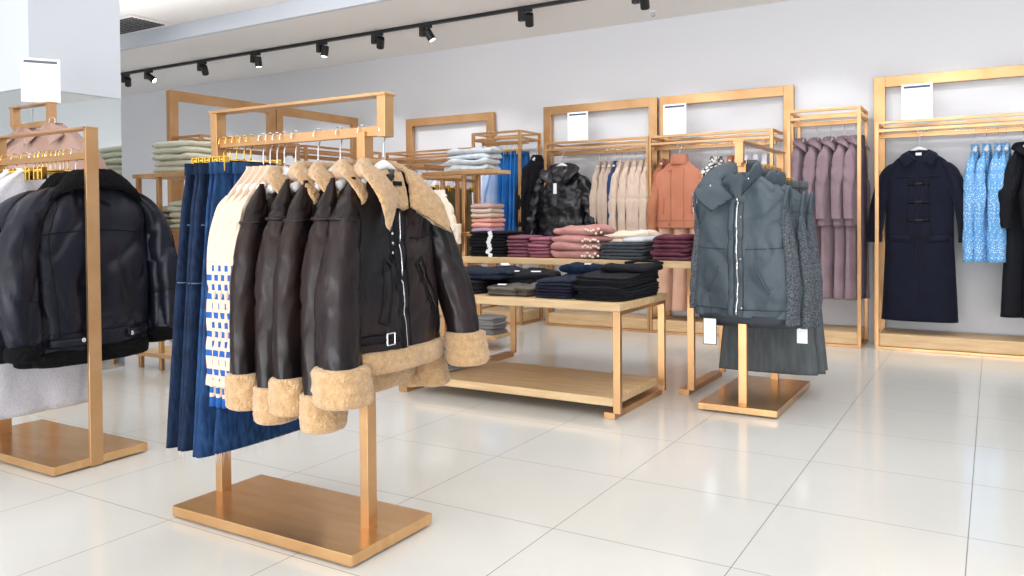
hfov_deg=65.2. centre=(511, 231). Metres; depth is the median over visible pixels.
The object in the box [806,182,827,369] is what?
skirt
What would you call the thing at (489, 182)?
shirt
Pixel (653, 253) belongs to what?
trousers
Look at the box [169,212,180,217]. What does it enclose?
jumper
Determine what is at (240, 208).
jumper
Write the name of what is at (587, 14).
ceiling
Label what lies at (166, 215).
jumper
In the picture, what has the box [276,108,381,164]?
display unit
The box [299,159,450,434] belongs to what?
leather jacket
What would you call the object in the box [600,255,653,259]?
trousers
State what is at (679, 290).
skirt
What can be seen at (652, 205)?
jacket
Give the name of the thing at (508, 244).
trousers
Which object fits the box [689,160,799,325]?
padded waistcoat
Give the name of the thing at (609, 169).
jumper
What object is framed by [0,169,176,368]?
leather jacket
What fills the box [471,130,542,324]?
display unit
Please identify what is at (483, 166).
denim
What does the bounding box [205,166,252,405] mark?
jumper
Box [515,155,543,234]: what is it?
jumper
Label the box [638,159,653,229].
jumper
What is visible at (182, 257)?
skirt
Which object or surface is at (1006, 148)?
clothes hanger
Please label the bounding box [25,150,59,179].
hanger
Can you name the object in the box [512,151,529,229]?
skirt
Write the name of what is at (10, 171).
hanger
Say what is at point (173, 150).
jumper
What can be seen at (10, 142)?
coat
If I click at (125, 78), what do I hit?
track spotlight
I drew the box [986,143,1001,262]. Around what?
floral blouse
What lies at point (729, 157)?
jacket
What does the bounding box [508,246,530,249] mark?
trousers
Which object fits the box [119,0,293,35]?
ceiling
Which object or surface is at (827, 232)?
skirt
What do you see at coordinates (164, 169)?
jumper
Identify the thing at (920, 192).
coat
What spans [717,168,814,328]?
padded waistcoat
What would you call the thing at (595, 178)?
jumper
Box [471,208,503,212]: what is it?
jumper
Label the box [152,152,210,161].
jumper
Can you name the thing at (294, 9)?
trim
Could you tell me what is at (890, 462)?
floor
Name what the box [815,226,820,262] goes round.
skirt
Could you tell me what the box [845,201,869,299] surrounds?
skirt
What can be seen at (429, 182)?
blouse
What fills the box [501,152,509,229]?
skirt
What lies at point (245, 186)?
clothes hanger
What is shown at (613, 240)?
shirt
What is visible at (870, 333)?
baseboard
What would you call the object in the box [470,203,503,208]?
jumper
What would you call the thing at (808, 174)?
coat
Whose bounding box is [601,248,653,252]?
trousers
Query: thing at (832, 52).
wall
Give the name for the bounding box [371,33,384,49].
track spotlight
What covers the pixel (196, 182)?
skirt
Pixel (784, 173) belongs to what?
padded waistcoat
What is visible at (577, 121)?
sign holder
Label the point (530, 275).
jeans
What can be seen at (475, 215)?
jumper
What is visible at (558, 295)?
jeans
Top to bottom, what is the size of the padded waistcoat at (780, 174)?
0.866 m
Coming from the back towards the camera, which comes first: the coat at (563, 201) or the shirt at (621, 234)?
the coat at (563, 201)
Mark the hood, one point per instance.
(569, 174)
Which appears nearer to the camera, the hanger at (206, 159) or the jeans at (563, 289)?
the hanger at (206, 159)
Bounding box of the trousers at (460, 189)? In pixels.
[460,189,461,254]
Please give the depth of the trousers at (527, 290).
4.52 m
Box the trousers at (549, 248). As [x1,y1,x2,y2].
[528,247,552,250]
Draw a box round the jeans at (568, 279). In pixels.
[535,274,579,285]
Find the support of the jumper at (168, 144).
on the jumper at (173, 150)
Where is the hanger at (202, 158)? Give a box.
[198,136,232,162]
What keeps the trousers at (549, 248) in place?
on the trousers at (530, 252)
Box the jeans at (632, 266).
[600,259,663,272]
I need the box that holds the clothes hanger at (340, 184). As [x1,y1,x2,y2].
[335,125,364,190]
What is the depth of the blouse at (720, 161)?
7.05 m
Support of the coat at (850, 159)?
hanging from the clothes hanger
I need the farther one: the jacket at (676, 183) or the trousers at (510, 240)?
the jacket at (676, 183)
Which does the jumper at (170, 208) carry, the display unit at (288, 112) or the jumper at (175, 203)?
the jumper at (175, 203)
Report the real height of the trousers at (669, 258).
0.040 m
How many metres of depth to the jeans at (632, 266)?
4.45 m
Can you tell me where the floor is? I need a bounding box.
[0,318,1023,575]
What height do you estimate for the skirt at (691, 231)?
0.809 m
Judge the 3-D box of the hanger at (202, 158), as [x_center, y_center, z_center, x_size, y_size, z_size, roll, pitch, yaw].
[-1.032,-0.279,2.931,0.030,0.138,0.260,0,1,31]
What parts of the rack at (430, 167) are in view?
rail, rail, rail, hanging rail, post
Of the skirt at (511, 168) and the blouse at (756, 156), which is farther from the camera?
the skirt at (511, 168)
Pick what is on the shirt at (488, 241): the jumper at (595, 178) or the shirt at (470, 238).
the shirt at (470, 238)
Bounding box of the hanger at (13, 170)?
[12,151,49,173]
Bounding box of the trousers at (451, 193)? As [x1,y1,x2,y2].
[449,189,454,214]
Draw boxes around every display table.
[399,292,666,419]
[462,256,725,394]
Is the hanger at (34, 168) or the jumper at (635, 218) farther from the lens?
the jumper at (635, 218)
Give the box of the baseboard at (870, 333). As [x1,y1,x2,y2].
[542,311,873,340]
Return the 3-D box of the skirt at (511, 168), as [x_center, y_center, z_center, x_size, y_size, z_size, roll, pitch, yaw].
[0.054,-0.310,8.038,0.079,0.967,0.357,0,1,25]
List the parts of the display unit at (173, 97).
tall rail, shelf rail, hanging rail, post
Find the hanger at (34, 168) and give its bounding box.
[33,149,67,179]
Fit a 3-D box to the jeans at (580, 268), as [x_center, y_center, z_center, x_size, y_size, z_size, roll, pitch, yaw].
[0.451,0.274,4.823,0.322,0.172,0.229,0,1,19]
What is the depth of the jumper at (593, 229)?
5.09 m
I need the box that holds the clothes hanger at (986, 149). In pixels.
[984,128,988,151]
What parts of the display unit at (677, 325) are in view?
post, rail, hanging rail, shelf rail, tall rail, post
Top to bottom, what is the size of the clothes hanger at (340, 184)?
0.222 m
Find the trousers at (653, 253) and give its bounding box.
[650,250,691,256]
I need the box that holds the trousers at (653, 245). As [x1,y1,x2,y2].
[652,244,692,247]
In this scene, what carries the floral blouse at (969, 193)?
hanging from the clothes hanger
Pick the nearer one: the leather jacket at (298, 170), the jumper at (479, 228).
the leather jacket at (298, 170)
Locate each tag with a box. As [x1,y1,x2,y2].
[703,298,716,344]
[796,328,807,344]
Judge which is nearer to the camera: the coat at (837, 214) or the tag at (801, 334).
the tag at (801, 334)
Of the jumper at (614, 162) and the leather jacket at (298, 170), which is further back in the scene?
the jumper at (614, 162)
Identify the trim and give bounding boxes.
[32,92,123,372]
[120,0,389,50]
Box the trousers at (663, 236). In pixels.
[653,234,694,239]
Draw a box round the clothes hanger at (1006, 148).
[1004,127,1008,150]
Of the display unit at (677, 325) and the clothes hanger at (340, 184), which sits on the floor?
the display unit at (677, 325)
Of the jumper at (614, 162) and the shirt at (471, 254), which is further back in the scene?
the jumper at (614, 162)
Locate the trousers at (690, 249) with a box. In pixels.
[653,247,692,251]
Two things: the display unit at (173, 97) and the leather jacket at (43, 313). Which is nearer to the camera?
the leather jacket at (43, 313)
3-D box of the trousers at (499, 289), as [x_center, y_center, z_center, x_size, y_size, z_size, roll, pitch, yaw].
[-0.023,0.334,4.668,0.208,0.064,0.267,0,1,17]
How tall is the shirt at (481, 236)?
0.034 m
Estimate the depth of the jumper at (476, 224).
6.37 m
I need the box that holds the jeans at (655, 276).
[576,273,658,286]
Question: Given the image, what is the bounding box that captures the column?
[0,0,120,98]
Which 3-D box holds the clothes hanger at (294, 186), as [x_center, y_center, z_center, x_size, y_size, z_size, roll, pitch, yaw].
[-0.654,-0.236,2.705,0.034,0.222,0.256,0,1,31]
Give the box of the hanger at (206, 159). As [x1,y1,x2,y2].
[204,136,239,162]
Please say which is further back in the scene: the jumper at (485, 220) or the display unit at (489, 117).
the display unit at (489, 117)
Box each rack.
[0,126,147,475]
[8,101,57,131]
[172,91,431,566]
[404,164,476,338]
[698,140,809,417]
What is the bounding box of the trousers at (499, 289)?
[487,283,528,295]
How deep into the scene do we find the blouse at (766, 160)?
6.81 m
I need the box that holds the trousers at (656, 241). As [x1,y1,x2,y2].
[653,239,693,243]
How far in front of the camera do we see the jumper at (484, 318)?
6.39 m
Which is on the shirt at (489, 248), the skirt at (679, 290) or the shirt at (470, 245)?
the shirt at (470, 245)
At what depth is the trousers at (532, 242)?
5.21 m
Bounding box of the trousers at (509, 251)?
[507,250,529,253]
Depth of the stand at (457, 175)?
6.45 m
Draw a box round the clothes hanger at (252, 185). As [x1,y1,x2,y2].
[249,132,279,189]
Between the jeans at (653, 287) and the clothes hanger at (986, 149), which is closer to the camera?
the jeans at (653, 287)
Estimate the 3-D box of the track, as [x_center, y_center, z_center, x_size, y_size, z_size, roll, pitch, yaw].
[-0.577,-1.978,7.506,11.730,0.033,0.040,0,1,31]
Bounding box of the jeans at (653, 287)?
[577,284,659,296]
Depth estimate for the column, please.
5.32 m
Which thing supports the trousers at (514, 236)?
on the trousers at (510, 240)
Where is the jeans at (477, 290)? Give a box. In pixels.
[472,282,506,293]
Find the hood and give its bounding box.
[539,163,579,184]
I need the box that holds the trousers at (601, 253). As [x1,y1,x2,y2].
[599,252,649,256]
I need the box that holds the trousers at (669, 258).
[652,256,690,260]
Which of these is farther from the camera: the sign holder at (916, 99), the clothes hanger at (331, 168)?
the sign holder at (916, 99)
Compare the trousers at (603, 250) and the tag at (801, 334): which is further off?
the trousers at (603, 250)
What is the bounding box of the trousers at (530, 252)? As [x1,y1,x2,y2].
[529,250,550,253]
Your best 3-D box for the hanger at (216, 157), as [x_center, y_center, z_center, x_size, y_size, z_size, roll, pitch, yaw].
[-0.968,-0.279,2.892,0.030,0.138,0.260,0,1,31]
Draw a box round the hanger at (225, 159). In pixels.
[218,134,280,170]
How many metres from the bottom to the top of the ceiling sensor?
0.055 m
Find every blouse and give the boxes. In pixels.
[424,170,438,185]
[431,171,440,185]
[445,181,454,186]
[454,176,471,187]
[692,156,724,212]
[745,155,751,159]
[753,154,760,163]
[761,154,769,165]
[962,144,980,261]
[973,143,992,261]
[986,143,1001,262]
[996,142,1011,262]
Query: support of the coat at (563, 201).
hanging from the clothes hanger
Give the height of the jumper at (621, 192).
0.802 m
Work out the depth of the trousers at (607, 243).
4.90 m
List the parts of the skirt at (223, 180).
panel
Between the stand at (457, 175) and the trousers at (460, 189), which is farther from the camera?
the trousers at (460, 189)
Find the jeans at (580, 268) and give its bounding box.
[559,262,603,274]
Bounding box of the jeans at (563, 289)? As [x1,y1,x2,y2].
[535,285,577,292]
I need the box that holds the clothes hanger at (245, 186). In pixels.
[243,133,272,189]
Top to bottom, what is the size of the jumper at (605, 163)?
0.782 m
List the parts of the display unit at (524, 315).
post, hanging rail, shelf rail, post, rail, post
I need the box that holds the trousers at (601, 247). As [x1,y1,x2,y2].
[600,245,652,249]
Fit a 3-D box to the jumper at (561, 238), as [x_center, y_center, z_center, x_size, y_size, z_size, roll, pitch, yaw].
[0.462,0.041,5.179,0.365,0.062,0.318,0,1,31]
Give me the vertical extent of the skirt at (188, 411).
1.042 m
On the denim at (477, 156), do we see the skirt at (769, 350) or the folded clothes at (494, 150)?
the folded clothes at (494, 150)
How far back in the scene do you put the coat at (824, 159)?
6.46 m
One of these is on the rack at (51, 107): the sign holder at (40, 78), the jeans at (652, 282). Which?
the sign holder at (40, 78)
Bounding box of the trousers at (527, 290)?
[513,282,537,295]
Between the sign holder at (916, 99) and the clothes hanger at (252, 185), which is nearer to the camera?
the clothes hanger at (252, 185)
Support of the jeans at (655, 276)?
on the jeans at (652, 282)
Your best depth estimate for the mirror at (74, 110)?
5.51 m
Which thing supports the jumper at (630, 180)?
hanging from the clothes hanger
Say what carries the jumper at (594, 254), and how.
on the display table at (693, 384)
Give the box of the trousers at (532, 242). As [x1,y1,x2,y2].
[531,241,553,243]
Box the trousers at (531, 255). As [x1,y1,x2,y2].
[530,254,552,257]
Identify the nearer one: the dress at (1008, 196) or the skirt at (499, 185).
the dress at (1008, 196)
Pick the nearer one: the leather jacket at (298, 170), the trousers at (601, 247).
the leather jacket at (298, 170)
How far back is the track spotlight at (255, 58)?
8.83 m
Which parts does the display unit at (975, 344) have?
post, rail, shelf rail, hanging rail, tall rail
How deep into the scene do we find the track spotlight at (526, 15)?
7.07 m
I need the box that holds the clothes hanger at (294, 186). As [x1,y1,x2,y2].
[290,128,320,191]
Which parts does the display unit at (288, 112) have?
post, tall rail, hanging rail, shelf rail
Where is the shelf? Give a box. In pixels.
[444,360,657,406]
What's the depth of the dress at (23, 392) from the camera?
3.47 m
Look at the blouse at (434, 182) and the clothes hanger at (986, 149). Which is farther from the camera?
the blouse at (434, 182)
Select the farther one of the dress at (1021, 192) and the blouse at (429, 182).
the blouse at (429, 182)
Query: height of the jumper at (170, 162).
0.056 m
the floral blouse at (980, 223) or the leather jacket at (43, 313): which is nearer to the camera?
the leather jacket at (43, 313)
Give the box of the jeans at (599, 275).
[575,270,657,282]
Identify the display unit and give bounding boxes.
[166,90,299,340]
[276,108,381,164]
[386,112,494,317]
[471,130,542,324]
[543,97,661,332]
[649,85,794,337]
[787,106,867,347]
[874,64,1023,358]
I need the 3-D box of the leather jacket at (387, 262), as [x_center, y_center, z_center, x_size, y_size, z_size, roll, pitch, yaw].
[-0.373,0.135,2.581,0.274,0.743,0.703,0,1,37]
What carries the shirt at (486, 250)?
on the shirt at (471, 254)
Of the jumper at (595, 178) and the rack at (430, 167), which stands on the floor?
the rack at (430, 167)
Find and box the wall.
[120,0,1023,335]
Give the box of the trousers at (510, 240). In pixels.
[507,239,531,242]
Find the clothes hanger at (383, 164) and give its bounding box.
[361,128,395,183]
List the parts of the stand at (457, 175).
hanging rail, post, post, post, shelf, shelf, post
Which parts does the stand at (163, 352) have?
post, shelf, shelf, post, post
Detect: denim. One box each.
[444,157,500,165]
[444,164,500,170]
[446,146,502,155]
[446,153,501,159]
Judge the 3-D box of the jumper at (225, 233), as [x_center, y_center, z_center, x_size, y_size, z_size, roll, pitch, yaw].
[-0.827,0.175,2.800,0.076,0.802,0.458,0,1,31]
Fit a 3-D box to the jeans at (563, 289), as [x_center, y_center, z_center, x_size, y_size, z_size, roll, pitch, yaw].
[0.326,0.310,4.571,0.243,0.042,0.444,0,1,31]
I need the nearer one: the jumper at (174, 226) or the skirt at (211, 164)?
the skirt at (211, 164)
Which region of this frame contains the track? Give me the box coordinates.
[121,0,584,74]
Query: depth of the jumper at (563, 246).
5.06 m
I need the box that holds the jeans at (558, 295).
[535,291,577,298]
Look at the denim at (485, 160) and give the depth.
6.43 m
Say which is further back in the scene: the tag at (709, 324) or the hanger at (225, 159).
the tag at (709, 324)
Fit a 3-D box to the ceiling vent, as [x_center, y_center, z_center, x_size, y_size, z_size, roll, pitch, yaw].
[-3.962,-2.115,8.231,0.820,0.022,0.440,0,1,31]
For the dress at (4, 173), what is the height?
1.062 m
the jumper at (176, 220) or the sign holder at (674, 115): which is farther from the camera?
the sign holder at (674, 115)
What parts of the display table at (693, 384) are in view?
foot rail, leg, leg, foot rail, leg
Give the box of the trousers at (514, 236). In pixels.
[508,235,542,238]
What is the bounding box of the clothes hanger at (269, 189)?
[266,130,298,193]
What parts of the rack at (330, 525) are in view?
post, hanging rail, plate, post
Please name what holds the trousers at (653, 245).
on the trousers at (690, 249)
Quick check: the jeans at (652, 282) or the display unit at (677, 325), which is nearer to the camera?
the jeans at (652, 282)
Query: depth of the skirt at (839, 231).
6.43 m
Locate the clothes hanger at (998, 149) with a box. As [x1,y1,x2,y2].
[996,127,1000,151]
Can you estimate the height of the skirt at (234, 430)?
1.042 m
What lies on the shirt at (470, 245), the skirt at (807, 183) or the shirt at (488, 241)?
the shirt at (488, 241)
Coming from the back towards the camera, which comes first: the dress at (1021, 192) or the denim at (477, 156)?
the denim at (477, 156)
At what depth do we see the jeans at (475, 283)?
4.74 m
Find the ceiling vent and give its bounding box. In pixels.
[120,14,170,34]
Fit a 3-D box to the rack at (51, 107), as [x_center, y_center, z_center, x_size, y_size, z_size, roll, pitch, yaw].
[-2.816,0.123,4.730,0.520,1.735,0.280,0,1,31]
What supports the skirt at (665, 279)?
hanging from the display unit at (677, 325)
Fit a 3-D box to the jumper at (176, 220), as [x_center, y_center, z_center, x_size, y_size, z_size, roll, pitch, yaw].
[-2.211,-0.079,5.651,0.323,0.047,0.281,0,1,33]
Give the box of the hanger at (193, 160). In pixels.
[191,137,225,163]
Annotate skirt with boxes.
[166,163,194,456]
[177,163,198,458]
[180,162,209,462]
[193,162,289,460]
[195,161,299,464]
[213,162,302,464]
[497,153,502,203]
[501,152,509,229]
[508,151,513,229]
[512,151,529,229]
[655,228,672,310]
[672,228,689,311]
[689,228,695,312]
[719,181,817,375]
[798,181,825,373]
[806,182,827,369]
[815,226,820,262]
[821,226,834,298]
[833,226,845,299]
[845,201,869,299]
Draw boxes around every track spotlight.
[121,74,130,86]
[144,70,156,82]
[197,61,208,75]
[250,53,261,66]
[316,42,328,57]
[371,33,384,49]
[419,25,435,41]
[518,8,533,26]
[632,0,649,9]
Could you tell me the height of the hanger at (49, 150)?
0.138 m
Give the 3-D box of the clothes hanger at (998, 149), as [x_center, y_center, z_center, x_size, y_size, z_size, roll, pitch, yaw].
[3.634,-0.685,5.984,0.034,0.187,0.146,0,1,31]
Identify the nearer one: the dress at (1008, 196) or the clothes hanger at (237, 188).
the clothes hanger at (237, 188)
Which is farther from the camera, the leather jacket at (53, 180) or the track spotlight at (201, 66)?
the track spotlight at (201, 66)
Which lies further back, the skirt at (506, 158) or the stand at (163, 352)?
the skirt at (506, 158)
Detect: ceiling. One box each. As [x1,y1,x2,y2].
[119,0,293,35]
[120,0,790,94]
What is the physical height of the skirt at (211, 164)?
1.052 m
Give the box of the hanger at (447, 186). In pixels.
[437,180,449,191]
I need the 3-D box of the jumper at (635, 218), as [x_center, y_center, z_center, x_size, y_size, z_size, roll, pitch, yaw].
[1.220,-0.261,7.441,0.112,0.802,0.422,0,1,34]
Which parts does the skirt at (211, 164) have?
panel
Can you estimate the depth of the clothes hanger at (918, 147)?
6.20 m
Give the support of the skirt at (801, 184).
hanging from the hanger
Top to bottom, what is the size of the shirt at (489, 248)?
0.037 m
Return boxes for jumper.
[152,140,210,148]
[152,146,210,154]
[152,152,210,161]
[153,166,183,172]
[154,159,190,166]
[162,206,170,212]
[163,213,171,217]
[167,206,180,211]
[169,200,181,205]
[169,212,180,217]
[170,218,179,223]
[170,223,179,228]
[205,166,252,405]
[212,166,259,407]
[218,166,266,408]
[226,165,288,409]
[434,190,460,243]
[448,365,465,371]
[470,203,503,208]
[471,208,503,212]
[471,213,503,217]
[471,217,505,222]
[471,222,504,226]
[471,227,503,231]
[478,314,506,322]
[479,321,506,328]
[481,327,507,334]
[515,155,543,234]
[551,235,612,242]
[551,241,606,250]
[551,250,600,258]
[553,224,615,234]
[589,162,602,223]
[596,161,607,223]
[601,161,613,223]
[607,161,616,224]
[608,161,624,231]
[617,160,631,230]
[625,160,638,230]
[631,160,644,230]
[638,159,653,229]
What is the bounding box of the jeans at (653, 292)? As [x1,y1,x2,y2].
[574,289,658,301]
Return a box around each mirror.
[0,89,32,135]
[32,92,124,369]
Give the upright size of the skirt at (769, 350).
1.107 m
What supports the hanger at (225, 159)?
hanging from the rack at (330, 525)
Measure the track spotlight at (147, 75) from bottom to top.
0.158 m
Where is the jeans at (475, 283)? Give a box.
[470,279,507,286]
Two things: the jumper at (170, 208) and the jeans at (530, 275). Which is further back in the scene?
the jumper at (170, 208)
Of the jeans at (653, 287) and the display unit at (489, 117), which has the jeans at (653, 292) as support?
the jeans at (653, 287)
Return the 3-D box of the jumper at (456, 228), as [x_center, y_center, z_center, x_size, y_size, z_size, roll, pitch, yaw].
[-0.585,-0.081,6.441,0.406,0.502,0.089,0,1,31]
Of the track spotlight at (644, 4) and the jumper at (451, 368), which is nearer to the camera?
the jumper at (451, 368)
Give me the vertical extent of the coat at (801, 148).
0.733 m
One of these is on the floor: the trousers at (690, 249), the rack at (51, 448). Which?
the rack at (51, 448)
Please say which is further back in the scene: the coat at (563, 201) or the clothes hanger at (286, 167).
the coat at (563, 201)
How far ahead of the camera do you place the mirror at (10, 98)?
5.24 m
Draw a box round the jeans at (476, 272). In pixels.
[466,263,525,279]
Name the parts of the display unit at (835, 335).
post, post, hanging rail, shelf rail, rail, post, post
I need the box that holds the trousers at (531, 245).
[528,243,551,247]
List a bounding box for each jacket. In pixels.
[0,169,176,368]
[0,172,165,368]
[224,166,292,411]
[252,161,319,425]
[267,161,418,417]
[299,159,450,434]
[310,157,489,410]
[647,159,668,231]
[656,154,702,227]
[726,155,732,162]
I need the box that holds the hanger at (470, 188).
[450,187,473,192]
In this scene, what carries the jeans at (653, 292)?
on the display table at (611, 389)
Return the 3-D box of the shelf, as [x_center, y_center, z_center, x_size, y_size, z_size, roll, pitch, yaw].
[0.133,0.884,4.770,1.305,0.045,0.640,0,1,31]
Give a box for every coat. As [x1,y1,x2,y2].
[7,122,107,169]
[7,128,36,149]
[525,163,596,236]
[791,138,809,180]
[802,137,823,225]
[815,136,838,225]
[831,135,849,225]
[843,135,869,225]
[861,135,867,297]
[867,149,963,322]
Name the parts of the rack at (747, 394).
post, plate, hanging rail, post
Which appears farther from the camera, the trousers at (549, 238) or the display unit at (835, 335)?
the display unit at (835, 335)
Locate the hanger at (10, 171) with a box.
[8,151,51,174]
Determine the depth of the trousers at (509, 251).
5.29 m
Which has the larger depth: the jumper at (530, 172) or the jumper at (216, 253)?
the jumper at (530, 172)
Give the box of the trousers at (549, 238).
[529,236,554,240]
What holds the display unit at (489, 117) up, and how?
on the floor
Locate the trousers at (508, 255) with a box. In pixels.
[507,254,530,256]
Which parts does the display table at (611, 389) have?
foot rail, leg, foot rail, leg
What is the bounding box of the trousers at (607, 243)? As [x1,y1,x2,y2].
[600,242,655,245]
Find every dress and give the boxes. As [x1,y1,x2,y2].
[0,168,87,419]
[0,169,8,178]
[998,142,1023,317]
[1019,174,1023,317]
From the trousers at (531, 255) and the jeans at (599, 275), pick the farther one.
the trousers at (531, 255)
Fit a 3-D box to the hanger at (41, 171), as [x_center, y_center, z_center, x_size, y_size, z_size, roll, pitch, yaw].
[-1.937,-0.291,3.493,0.030,0.138,0.260,0,1,26]
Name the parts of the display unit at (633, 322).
post, rail, tall rail, shelf rail, hanging rail, post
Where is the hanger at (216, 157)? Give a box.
[212,135,269,162]
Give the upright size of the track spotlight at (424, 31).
0.163 m
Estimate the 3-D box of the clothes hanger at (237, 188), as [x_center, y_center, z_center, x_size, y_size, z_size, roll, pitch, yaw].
[-0.882,-0.237,2.842,0.034,0.222,0.256,0,1,31]
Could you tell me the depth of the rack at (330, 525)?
2.67 m
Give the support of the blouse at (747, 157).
hanging from the clothes hanger
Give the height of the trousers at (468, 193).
0.865 m
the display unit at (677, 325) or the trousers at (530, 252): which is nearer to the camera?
the trousers at (530, 252)
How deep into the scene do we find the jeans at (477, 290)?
4.70 m
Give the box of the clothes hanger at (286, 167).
[256,131,287,189]
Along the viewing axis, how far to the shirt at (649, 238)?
4.88 m
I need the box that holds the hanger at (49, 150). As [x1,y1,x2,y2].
[23,150,54,179]
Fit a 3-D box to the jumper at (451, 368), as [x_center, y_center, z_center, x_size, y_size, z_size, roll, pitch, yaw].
[-0.391,0.832,5.045,0.206,0.056,0.310,0,1,31]
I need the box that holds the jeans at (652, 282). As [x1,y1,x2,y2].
[572,279,658,291]
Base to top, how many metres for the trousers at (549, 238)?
0.029 m
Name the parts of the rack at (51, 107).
hanging rail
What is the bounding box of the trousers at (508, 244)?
[507,242,530,246]
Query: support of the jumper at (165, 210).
on the jumper at (166, 215)
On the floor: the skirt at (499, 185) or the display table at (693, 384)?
the display table at (693, 384)
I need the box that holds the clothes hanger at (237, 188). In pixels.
[236,133,265,189]
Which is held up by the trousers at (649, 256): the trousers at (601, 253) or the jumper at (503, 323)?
the trousers at (601, 253)
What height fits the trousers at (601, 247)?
0.028 m
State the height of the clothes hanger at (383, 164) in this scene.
0.222 m
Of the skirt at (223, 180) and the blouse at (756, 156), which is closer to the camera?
the skirt at (223, 180)
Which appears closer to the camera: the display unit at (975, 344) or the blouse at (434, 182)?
the display unit at (975, 344)
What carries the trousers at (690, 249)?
on the trousers at (653, 253)
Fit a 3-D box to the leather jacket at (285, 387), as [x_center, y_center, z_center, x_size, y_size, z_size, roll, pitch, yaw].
[-0.555,0.160,2.663,0.239,0.783,0.637,0,1,37]
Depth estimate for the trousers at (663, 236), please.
4.72 m
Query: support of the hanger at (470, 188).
hanging from the rack at (430, 167)
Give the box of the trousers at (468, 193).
[466,189,473,265]
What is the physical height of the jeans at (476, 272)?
0.082 m
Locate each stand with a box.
[132,172,184,370]
[422,169,510,344]
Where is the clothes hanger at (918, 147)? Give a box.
[910,131,927,150]
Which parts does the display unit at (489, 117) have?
hanging rail, shelf rail, tall rail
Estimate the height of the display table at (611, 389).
0.602 m
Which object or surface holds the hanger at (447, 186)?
hanging from the rack at (430, 167)
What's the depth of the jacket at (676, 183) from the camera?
7.09 m
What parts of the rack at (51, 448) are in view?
post, hanging rail, plate, post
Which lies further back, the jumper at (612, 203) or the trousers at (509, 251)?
the jumper at (612, 203)
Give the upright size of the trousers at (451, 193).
0.865 m
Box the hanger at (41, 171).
[37,149,71,179]
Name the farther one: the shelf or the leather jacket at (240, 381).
the shelf
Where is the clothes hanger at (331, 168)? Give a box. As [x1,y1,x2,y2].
[314,126,342,190]
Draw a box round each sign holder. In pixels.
[20,57,60,103]
[568,111,587,140]
[663,103,686,134]
[901,82,932,119]
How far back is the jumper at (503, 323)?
6.36 m
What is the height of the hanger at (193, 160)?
0.138 m
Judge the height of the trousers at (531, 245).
0.029 m
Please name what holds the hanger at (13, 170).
hanging from the rack at (51, 448)
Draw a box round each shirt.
[468,237,509,241]
[469,230,523,234]
[469,240,507,244]
[469,244,508,246]
[469,249,508,253]
[470,234,522,238]
[470,246,509,250]
[470,253,511,256]
[481,165,497,203]
[605,229,660,238]
[609,239,622,241]
[622,236,655,242]
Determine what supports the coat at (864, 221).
hanging from the clothes hanger
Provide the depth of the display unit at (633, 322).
7.64 m
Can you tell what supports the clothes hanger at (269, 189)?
hanging from the rack at (330, 525)
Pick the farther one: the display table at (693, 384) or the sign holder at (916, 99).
the sign holder at (916, 99)
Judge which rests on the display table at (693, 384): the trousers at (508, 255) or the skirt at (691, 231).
the trousers at (508, 255)
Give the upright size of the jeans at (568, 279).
0.041 m
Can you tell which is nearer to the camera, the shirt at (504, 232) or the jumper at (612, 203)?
the shirt at (504, 232)
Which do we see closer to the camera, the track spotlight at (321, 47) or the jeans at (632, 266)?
the jeans at (632, 266)
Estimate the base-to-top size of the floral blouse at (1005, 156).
0.882 m
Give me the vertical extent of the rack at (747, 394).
1.447 m
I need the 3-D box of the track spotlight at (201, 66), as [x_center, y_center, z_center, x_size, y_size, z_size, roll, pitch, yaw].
[-3.598,-1.891,9.330,0.162,0.161,0.124,0,1,31]
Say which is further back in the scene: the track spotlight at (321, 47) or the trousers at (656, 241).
the track spotlight at (321, 47)
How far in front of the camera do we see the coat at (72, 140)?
4.47 m
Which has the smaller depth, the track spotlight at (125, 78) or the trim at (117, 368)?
the trim at (117, 368)
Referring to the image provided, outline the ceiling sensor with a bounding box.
[649,10,656,16]
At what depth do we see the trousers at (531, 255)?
5.22 m
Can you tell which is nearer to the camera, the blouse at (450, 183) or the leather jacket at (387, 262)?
the leather jacket at (387, 262)
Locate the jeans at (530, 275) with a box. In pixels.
[506,267,561,283]
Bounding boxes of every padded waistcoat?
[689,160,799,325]
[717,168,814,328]
[770,169,821,326]
[784,173,822,323]
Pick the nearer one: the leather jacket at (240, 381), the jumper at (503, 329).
the leather jacket at (240, 381)

